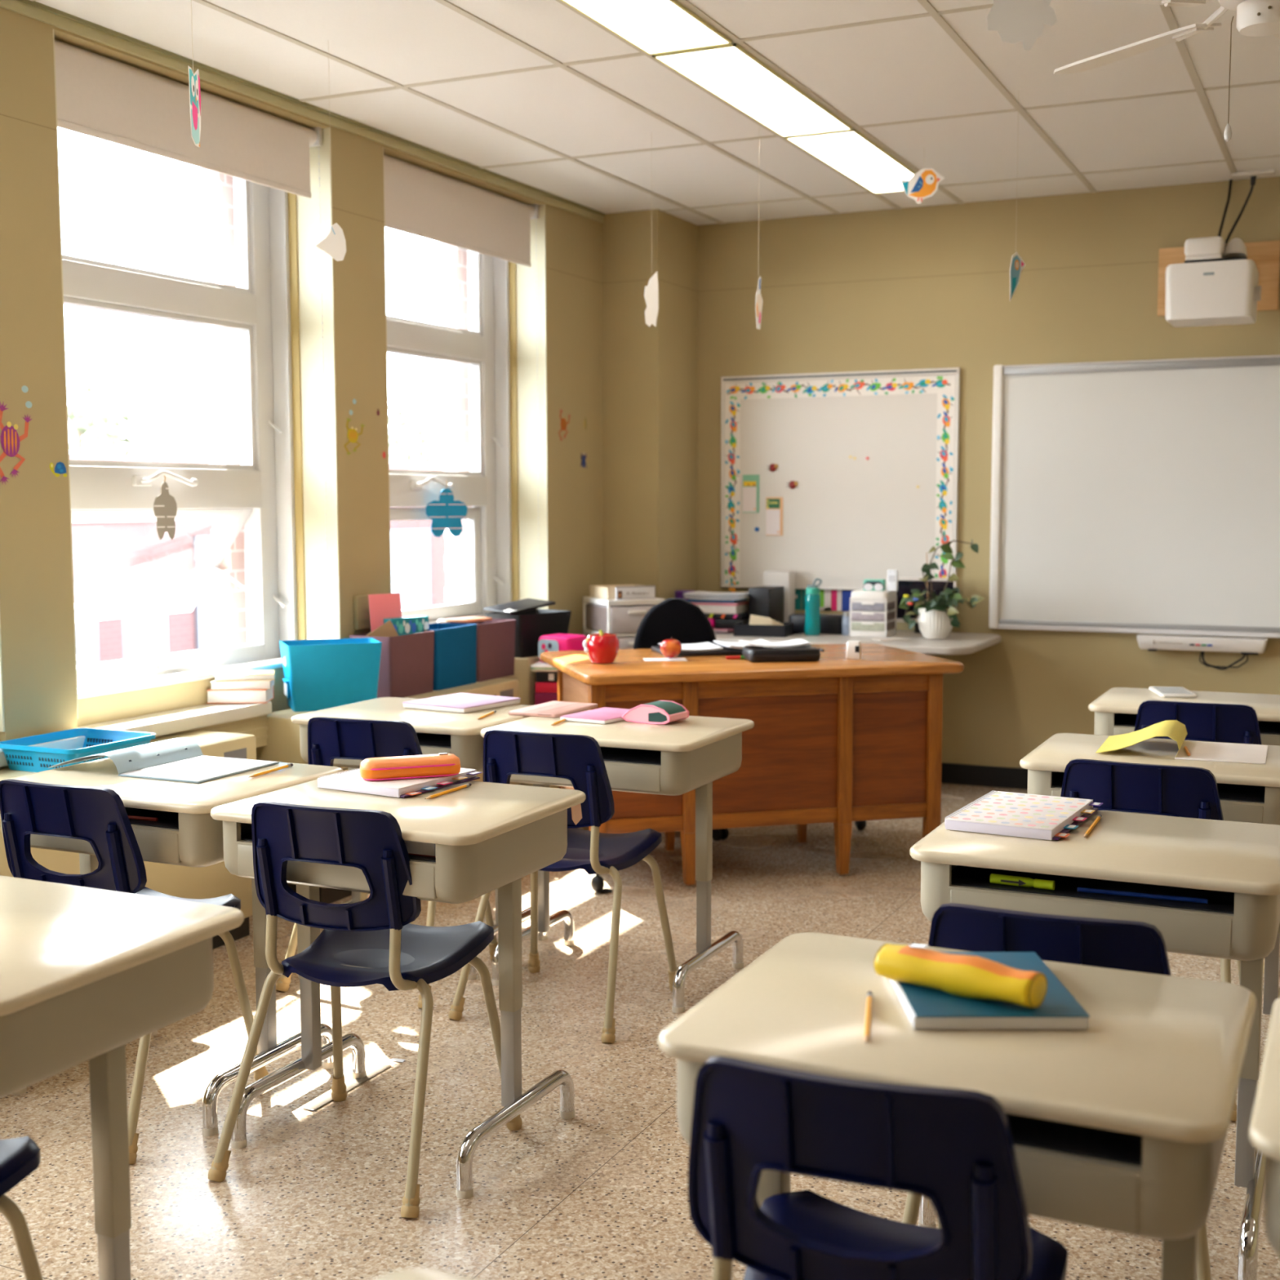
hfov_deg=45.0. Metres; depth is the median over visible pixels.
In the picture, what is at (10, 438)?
sticker
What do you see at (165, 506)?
ornament
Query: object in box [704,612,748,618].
organizer
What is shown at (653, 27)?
recessed light
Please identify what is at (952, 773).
baseboard
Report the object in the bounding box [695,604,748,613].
box
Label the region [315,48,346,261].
ornament
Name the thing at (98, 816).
chair
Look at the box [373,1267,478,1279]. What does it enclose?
student desk
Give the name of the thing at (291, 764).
pencil
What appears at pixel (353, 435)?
sticker
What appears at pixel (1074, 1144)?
tray
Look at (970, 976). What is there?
pencil case
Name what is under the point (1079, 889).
notebook
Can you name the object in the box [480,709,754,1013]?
student desk
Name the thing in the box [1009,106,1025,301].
bird ornament
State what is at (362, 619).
cover plate
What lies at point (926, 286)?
wall
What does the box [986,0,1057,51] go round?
ornament
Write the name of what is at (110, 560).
brick building
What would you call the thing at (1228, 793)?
tray
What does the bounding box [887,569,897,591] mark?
card
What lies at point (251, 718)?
sill ledge
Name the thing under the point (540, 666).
paper tray
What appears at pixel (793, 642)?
loose papers
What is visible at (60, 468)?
sticker
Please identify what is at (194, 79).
picture
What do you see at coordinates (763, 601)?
magazine file
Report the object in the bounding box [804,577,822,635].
water bottle
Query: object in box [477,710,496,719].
pencil
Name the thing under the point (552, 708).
notebook
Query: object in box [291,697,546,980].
student desk
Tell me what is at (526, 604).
folder
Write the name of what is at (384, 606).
card
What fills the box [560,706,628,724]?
notebook
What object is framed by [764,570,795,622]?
file box
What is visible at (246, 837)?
compartment
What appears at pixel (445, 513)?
ornament
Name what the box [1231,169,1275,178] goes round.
outlet
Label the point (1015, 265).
picture
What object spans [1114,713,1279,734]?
tray
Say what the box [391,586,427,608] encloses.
blind
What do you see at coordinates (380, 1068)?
ruler
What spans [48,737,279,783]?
open folder
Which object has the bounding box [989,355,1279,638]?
whiteboard
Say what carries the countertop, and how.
on the floor
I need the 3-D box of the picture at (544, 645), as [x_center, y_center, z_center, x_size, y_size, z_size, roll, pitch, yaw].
[-0.386,0.042,6.516,0.105,0.085,0.003,3,6,33]
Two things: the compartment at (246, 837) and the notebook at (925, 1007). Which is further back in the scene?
the compartment at (246, 837)
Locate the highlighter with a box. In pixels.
[990,873,1055,889]
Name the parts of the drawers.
pull, pull, pull, drawer, drawer, drawer, drawer, drawer, drawer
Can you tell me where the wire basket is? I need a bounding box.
[0,727,155,772]
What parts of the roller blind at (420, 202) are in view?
bead chain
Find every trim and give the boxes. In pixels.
[0,0,605,222]
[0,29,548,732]
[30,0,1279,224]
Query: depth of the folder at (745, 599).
7.51 m
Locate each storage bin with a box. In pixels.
[279,637,382,711]
[484,608,571,657]
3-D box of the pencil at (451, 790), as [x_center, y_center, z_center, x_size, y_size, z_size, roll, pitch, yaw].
[-0.425,0.336,3.424,0.008,0.008,0.188,2,6,25]
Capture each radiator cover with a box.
[0,730,256,949]
[256,677,519,903]
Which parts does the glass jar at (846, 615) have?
lid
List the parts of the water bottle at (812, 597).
spout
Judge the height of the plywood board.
0.298 m
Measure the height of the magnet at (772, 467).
0.040 m
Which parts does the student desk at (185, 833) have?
leg, panel, leg, foot rail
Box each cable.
[1199,651,1248,670]
[1217,179,1232,236]
[1225,175,1256,247]
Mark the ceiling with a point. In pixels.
(910, 68)
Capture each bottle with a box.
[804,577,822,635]
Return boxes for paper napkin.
[642,657,687,661]
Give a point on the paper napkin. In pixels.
(644, 659)
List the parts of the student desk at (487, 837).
foot rail, leg, panel, leg, foot rail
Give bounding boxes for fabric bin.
[349,630,434,697]
[426,622,476,690]
[444,618,515,681]
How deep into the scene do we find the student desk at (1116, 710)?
4.91 m
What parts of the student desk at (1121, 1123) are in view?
leg, panel, leg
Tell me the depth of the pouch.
7.53 m
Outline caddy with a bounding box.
[788,613,842,634]
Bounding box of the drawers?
[849,588,897,637]
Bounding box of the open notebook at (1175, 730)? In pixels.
[1095,720,1267,764]
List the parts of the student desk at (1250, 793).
panel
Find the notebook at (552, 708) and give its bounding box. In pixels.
[508,701,597,717]
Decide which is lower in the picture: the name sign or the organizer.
the organizer
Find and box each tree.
[66,374,159,456]
[387,386,444,466]
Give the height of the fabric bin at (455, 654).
0.238 m
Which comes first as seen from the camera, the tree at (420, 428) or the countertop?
the countertop
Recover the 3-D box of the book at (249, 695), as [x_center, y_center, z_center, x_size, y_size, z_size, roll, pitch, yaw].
[-1.372,0.186,5.313,0.200,0.045,0.141,0,5,-3]
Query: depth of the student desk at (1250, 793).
3.82 m
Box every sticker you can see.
[0,400,31,484]
[21,385,28,392]
[25,400,31,408]
[49,462,66,476]
[343,417,364,454]
[558,410,571,439]
[580,452,586,468]
[583,417,586,429]
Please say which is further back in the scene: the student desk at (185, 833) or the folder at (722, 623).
the folder at (722, 623)
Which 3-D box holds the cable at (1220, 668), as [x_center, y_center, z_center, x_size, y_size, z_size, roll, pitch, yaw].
[2.627,0.091,6.960,0.207,0.089,0.024,2,6,25]
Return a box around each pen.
[725,655,745,659]
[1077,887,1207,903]
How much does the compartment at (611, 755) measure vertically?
0.040 m
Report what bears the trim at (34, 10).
attached to the wall at (37, 603)
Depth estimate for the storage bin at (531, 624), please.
6.66 m
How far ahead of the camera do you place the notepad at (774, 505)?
7.82 m
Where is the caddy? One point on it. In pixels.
(830, 624)
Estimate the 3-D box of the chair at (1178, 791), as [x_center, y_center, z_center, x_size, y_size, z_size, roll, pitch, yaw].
[1.222,0.661,3.734,0.488,0.789,0.494,2,6,27]
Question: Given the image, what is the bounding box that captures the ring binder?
[651,639,768,657]
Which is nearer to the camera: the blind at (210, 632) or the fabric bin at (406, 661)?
the fabric bin at (406, 661)
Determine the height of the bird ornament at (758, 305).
0.750 m
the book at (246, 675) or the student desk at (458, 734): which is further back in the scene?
the book at (246, 675)
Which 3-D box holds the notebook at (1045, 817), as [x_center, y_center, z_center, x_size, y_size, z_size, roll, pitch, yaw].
[0.778,0.351,3.120,0.235,0.025,0.336,3,6,29]
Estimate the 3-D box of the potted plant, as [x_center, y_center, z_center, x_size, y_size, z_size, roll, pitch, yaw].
[1.394,-0.234,7.111,0.403,0.463,0.236,2,6,25]
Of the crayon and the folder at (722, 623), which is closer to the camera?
the crayon
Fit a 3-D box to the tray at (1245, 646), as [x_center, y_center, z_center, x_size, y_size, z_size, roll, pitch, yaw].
[2.529,0.021,6.966,0.550,0.070,0.125,2,6,25]
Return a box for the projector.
[1165,236,1261,327]
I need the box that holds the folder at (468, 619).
[445,616,492,622]
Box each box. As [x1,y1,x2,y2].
[383,615,428,635]
[536,671,557,682]
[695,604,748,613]
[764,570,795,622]
[862,578,885,591]
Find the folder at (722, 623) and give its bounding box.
[715,617,750,629]
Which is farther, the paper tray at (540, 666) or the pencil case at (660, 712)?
the paper tray at (540, 666)
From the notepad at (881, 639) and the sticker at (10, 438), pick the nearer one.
the sticker at (10, 438)
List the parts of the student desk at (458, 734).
leg, foot rail, panel, foot rail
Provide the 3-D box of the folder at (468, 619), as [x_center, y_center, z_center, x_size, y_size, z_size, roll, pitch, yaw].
[-0.712,-0.085,6.429,0.120,0.012,0.160,3,6,35]
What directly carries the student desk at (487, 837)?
on the floor
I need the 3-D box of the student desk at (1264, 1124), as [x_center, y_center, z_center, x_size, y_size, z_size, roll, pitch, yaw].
[1.023,0.863,1.699,0.655,0.740,0.530,2,6,25]
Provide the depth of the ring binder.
6.03 m
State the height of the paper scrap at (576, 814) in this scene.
0.055 m
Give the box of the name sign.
[615,585,655,599]
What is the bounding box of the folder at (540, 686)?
[535,681,557,693]
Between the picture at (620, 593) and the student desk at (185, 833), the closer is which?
the student desk at (185, 833)
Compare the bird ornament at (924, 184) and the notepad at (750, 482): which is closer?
the bird ornament at (924, 184)
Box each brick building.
[69,453,446,662]
[75,591,168,665]
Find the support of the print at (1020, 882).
on the highlighter
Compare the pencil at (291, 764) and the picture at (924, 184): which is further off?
the picture at (924, 184)
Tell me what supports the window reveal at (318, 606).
attached to the wall at (37, 603)
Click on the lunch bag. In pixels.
(557, 642)
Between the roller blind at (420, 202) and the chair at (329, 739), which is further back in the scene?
the roller blind at (420, 202)
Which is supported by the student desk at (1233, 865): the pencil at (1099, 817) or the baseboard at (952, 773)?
the pencil at (1099, 817)
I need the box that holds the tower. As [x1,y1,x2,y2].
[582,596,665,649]
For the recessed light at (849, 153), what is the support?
in the ceiling
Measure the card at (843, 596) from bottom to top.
0.135 m
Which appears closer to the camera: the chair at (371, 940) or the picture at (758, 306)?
the chair at (371, 940)
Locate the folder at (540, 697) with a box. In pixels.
[534,692,557,705]
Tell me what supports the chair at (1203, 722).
on the floor
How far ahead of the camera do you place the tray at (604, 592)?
7.32 m
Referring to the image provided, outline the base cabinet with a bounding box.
[500,656,540,786]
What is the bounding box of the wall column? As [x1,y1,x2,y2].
[601,208,697,599]
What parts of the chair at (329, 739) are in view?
leg, leg, backrest, leg, leg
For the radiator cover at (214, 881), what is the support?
on the floor
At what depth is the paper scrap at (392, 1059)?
3.84 m
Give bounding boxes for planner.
[317,767,482,797]
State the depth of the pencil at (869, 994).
1.92 m
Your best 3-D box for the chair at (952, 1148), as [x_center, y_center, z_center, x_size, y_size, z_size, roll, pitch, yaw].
[0.278,0.836,1.821,0.488,0.789,0.494,2,6,22]
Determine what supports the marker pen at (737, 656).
on the desk at (838, 740)
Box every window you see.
[62,177,297,726]
[386,249,511,623]
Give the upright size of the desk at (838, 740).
0.785 m
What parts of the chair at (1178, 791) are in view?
backrest, leg, leg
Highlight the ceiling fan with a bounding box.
[1053,0,1279,142]
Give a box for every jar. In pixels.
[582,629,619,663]
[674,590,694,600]
[841,612,849,635]
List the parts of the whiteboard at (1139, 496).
frame, rail, rail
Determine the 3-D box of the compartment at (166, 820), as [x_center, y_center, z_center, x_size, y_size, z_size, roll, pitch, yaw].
[-1.123,0.365,3.639,0.560,0.040,0.424,2,6,25]
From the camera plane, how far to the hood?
6.32 m
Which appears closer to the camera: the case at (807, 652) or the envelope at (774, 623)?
the case at (807, 652)
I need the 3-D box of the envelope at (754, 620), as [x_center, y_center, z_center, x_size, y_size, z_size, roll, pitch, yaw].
[0.573,-0.085,7.332,0.120,0.070,0.001,1,5,17]
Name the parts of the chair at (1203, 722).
backrest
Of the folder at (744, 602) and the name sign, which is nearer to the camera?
the name sign
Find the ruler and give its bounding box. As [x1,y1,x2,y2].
[303,1063,391,1111]
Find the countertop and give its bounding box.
[715,630,1000,654]
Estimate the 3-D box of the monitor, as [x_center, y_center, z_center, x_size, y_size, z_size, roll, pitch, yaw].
[1.373,-0.167,7.442,0.300,0.268,0.028,2,6,25]
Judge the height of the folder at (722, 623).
0.045 m
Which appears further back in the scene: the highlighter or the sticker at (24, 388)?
the sticker at (24, 388)
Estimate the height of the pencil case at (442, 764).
0.049 m
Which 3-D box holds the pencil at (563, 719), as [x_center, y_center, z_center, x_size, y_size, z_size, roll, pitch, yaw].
[-0.234,0.238,4.505,0.008,0.008,0.154,1,5,16]
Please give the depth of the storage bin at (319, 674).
5.45 m
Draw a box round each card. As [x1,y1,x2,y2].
[368,592,402,631]
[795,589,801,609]
[801,589,806,609]
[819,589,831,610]
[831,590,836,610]
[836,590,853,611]
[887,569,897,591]
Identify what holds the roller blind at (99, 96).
attached to the window at (257, 495)
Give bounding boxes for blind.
[54,39,328,577]
[204,605,216,648]
[383,154,539,556]
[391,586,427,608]
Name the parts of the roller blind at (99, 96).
bead chain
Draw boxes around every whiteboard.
[720,367,959,592]
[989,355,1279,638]
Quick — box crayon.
[1183,746,1190,755]
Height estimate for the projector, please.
0.334 m
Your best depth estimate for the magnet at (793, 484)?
7.76 m
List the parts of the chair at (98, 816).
backrest, leg, seat, leg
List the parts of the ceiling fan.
fan blade, fan blade, blade arm, blade arm, pull knob, pull chain, motor, fan blade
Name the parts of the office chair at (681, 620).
backrest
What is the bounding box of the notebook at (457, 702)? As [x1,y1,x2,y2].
[402,693,520,712]
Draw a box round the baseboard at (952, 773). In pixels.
[941,762,1027,789]
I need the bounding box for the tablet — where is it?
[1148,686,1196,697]
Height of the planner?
0.025 m
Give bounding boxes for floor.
[0,782,1279,1279]
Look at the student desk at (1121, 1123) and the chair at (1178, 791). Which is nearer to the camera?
the student desk at (1121, 1123)
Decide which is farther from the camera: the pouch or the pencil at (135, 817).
the pouch
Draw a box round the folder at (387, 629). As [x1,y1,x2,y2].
[366,620,398,636]
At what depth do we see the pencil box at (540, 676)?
6.46 m
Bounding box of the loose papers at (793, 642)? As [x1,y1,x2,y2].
[737,638,813,647]
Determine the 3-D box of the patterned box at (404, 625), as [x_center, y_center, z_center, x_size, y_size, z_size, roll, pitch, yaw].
[-0.907,-0.015,5.958,0.062,0.145,0.208,4,6,37]
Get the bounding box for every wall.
[0,7,603,741]
[697,176,1279,768]
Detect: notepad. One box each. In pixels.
[742,475,759,512]
[765,497,782,535]
[871,637,911,641]
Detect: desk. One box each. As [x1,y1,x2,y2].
[0,757,342,1136]
[0,875,244,1279]
[210,779,586,1199]
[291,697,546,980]
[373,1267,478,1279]
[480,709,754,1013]
[540,643,964,893]
[657,932,1256,1279]
[909,804,1279,1279]
[1019,733,1279,1014]
[1088,687,1279,746]
[1248,997,1279,1257]
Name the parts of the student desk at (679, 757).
foot rail, leg, panel, leg, foot rail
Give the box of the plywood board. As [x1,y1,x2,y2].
[1157,240,1279,315]
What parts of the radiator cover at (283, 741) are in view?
control plate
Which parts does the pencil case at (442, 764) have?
zip pull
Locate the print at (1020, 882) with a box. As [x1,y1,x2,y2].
[1000,879,1026,885]
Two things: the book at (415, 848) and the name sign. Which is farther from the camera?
the name sign
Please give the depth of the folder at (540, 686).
6.46 m
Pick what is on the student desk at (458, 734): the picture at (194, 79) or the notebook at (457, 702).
the notebook at (457, 702)
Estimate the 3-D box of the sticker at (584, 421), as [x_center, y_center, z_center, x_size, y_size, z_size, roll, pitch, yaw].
[-0.267,-1.052,7.510,0.002,0.060,0.033,2,6,25]
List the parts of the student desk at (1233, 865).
foot rail, panel, leg, foot rail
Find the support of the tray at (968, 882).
on the student desk at (1233, 865)
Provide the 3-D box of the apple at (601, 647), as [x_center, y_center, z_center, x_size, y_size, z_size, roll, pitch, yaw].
[-0.139,0.024,5.726,0.128,0.125,0.128,2,6,25]
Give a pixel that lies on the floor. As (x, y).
(601, 1193)
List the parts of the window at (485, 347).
handle, awning sash, sill handle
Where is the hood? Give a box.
[1223,237,1247,257]
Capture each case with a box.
[360,752,461,781]
[622,700,688,724]
[742,644,824,662]
[873,943,1047,1008]
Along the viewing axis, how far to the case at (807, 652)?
5.75 m
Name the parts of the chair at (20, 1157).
seat, leg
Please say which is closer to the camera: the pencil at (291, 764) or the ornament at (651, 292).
the pencil at (291, 764)
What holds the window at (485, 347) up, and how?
in the wall at (37, 603)
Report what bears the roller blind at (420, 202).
attached to the window at (485, 347)
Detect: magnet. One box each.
[768,463,778,471]
[786,480,798,488]
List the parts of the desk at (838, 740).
leg, panel, leg, panel, rail, rail, leg, leg, panel, rail, rail, leg, leg, panel, rail, rail, leg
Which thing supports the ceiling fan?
hanging from the ceiling
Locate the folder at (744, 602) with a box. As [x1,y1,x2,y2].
[689,600,748,605]
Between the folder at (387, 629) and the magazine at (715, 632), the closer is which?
the folder at (387, 629)
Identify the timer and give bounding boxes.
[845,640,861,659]
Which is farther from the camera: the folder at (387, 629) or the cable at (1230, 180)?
the cable at (1230, 180)
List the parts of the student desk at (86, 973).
leg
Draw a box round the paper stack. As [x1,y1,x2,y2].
[682,591,749,599]
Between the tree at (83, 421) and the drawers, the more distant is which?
the tree at (83, 421)
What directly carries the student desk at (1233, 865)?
on the floor
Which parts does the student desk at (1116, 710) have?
panel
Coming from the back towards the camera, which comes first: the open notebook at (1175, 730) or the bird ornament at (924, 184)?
the bird ornament at (924, 184)
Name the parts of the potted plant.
pot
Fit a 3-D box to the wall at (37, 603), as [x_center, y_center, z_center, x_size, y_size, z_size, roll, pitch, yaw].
[-2.452,-0.265,3.473,0.480,2.885,11.020,2,6,25]
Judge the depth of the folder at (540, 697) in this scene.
6.46 m
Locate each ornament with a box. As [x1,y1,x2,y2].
[153,475,177,540]
[187,0,200,146]
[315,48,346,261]
[425,480,467,537]
[644,215,658,327]
[755,168,762,329]
[900,146,944,204]
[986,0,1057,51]
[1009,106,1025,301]
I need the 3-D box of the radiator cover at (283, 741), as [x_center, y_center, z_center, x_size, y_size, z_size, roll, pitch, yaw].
[-0.916,0.534,5.905,0.295,0.650,1.340,2,6,25]
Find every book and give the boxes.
[206,685,274,703]
[209,680,274,689]
[213,670,275,681]
[404,840,435,857]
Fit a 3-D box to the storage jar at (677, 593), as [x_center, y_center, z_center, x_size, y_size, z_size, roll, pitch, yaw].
[0.227,-0.153,7.756,0.106,0.190,0.106,2,6,25]
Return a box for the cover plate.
[353,595,370,630]
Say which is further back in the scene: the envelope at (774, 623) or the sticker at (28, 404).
the envelope at (774, 623)
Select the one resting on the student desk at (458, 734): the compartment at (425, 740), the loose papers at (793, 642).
the compartment at (425, 740)
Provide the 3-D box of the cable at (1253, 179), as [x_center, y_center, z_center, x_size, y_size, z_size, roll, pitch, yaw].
[2.603,-1.851,6.715,0.133,0.324,0.047,2,6,25]
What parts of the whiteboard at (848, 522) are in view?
cork rail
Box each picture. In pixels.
[189,68,200,146]
[537,639,558,658]
[617,591,622,598]
[755,278,762,323]
[902,169,940,201]
[1010,254,1024,297]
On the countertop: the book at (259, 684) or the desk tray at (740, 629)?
the desk tray at (740, 629)
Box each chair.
[0,778,268,1164]
[0,1135,43,1279]
[208,801,522,1217]
[275,716,497,1008]
[448,729,677,1043]
[633,598,728,840]
[688,1056,1067,1279]
[902,902,1211,1279]
[1060,759,1239,1120]
[1133,700,1264,973]
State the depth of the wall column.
7.64 m
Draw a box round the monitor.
[893,577,956,632]
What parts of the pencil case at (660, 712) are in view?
edge trim, green panel, edge trim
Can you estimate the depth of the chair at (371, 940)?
3.14 m
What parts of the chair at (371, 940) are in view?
leg, backrest, leg, seat frame, seat, leg, leg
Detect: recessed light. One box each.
[560,0,732,54]
[652,43,853,137]
[784,128,915,193]
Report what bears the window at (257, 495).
in the wall at (37, 603)
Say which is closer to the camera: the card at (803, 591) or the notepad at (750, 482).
the card at (803, 591)
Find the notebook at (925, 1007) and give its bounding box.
[888,951,1089,1029]
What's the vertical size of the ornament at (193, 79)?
0.545 m
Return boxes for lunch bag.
[537,633,586,662]
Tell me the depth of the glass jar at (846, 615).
7.34 m
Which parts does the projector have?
mount arm, mount plate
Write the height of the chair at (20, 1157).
0.789 m
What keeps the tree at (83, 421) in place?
on the ground
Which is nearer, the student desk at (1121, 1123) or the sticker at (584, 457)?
the student desk at (1121, 1123)
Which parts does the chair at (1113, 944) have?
leg, backrest, leg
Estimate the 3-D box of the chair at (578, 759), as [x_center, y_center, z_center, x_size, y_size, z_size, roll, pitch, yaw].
[-0.198,0.619,4.234,0.488,0.789,0.494,2,6,24]
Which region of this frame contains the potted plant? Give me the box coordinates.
[898,539,983,639]
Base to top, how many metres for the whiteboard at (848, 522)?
1.101 m
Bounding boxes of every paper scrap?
[388,1057,404,1062]
[571,804,582,824]
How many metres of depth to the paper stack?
7.52 m
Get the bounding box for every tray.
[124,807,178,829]
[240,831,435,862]
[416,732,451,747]
[530,661,557,671]
[589,584,643,599]
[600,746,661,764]
[733,621,793,637]
[951,865,1234,914]
[1005,1112,1142,1166]
[1051,772,1265,802]
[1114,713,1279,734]
[1136,634,1267,655]
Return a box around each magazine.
[712,627,733,631]
[714,631,733,633]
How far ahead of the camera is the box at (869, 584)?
7.26 m
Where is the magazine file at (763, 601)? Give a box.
[748,586,783,622]
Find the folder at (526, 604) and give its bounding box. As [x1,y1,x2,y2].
[483,598,555,614]
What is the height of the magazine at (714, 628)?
0.008 m
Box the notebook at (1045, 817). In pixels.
[944,790,1102,839]
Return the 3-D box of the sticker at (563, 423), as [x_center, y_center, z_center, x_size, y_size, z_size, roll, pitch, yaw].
[-0.356,-1.016,7.320,0.004,0.154,0.131,2,6,25]
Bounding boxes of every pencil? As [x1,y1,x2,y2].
[127,814,158,821]
[248,763,293,777]
[424,782,471,799]
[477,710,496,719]
[551,718,565,725]
[863,991,872,1043]
[1084,814,1102,837]
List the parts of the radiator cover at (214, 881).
control plate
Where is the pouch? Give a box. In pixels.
[707,617,719,627]
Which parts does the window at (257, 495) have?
awning sash, stay arm, handle, sill handle, apron panel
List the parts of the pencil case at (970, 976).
zip pull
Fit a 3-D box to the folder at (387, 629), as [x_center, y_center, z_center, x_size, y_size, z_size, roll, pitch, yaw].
[-0.978,-0.036,5.793,0.170,0.075,0.004,-3,6,-30]
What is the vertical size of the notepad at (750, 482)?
0.192 m
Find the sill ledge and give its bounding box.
[0,701,271,768]
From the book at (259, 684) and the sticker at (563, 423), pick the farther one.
the sticker at (563, 423)
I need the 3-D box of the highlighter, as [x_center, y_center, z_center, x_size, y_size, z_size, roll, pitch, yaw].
[0.698,0.442,2.822,0.115,0.017,0.018,3,6,28]
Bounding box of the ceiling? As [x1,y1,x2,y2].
[35,0,1279,225]
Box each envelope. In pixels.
[749,614,772,625]
[771,619,776,625]
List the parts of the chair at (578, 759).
leg, leg, backrest, seat, leg, leg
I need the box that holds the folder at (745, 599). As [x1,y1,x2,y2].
[688,598,746,603]

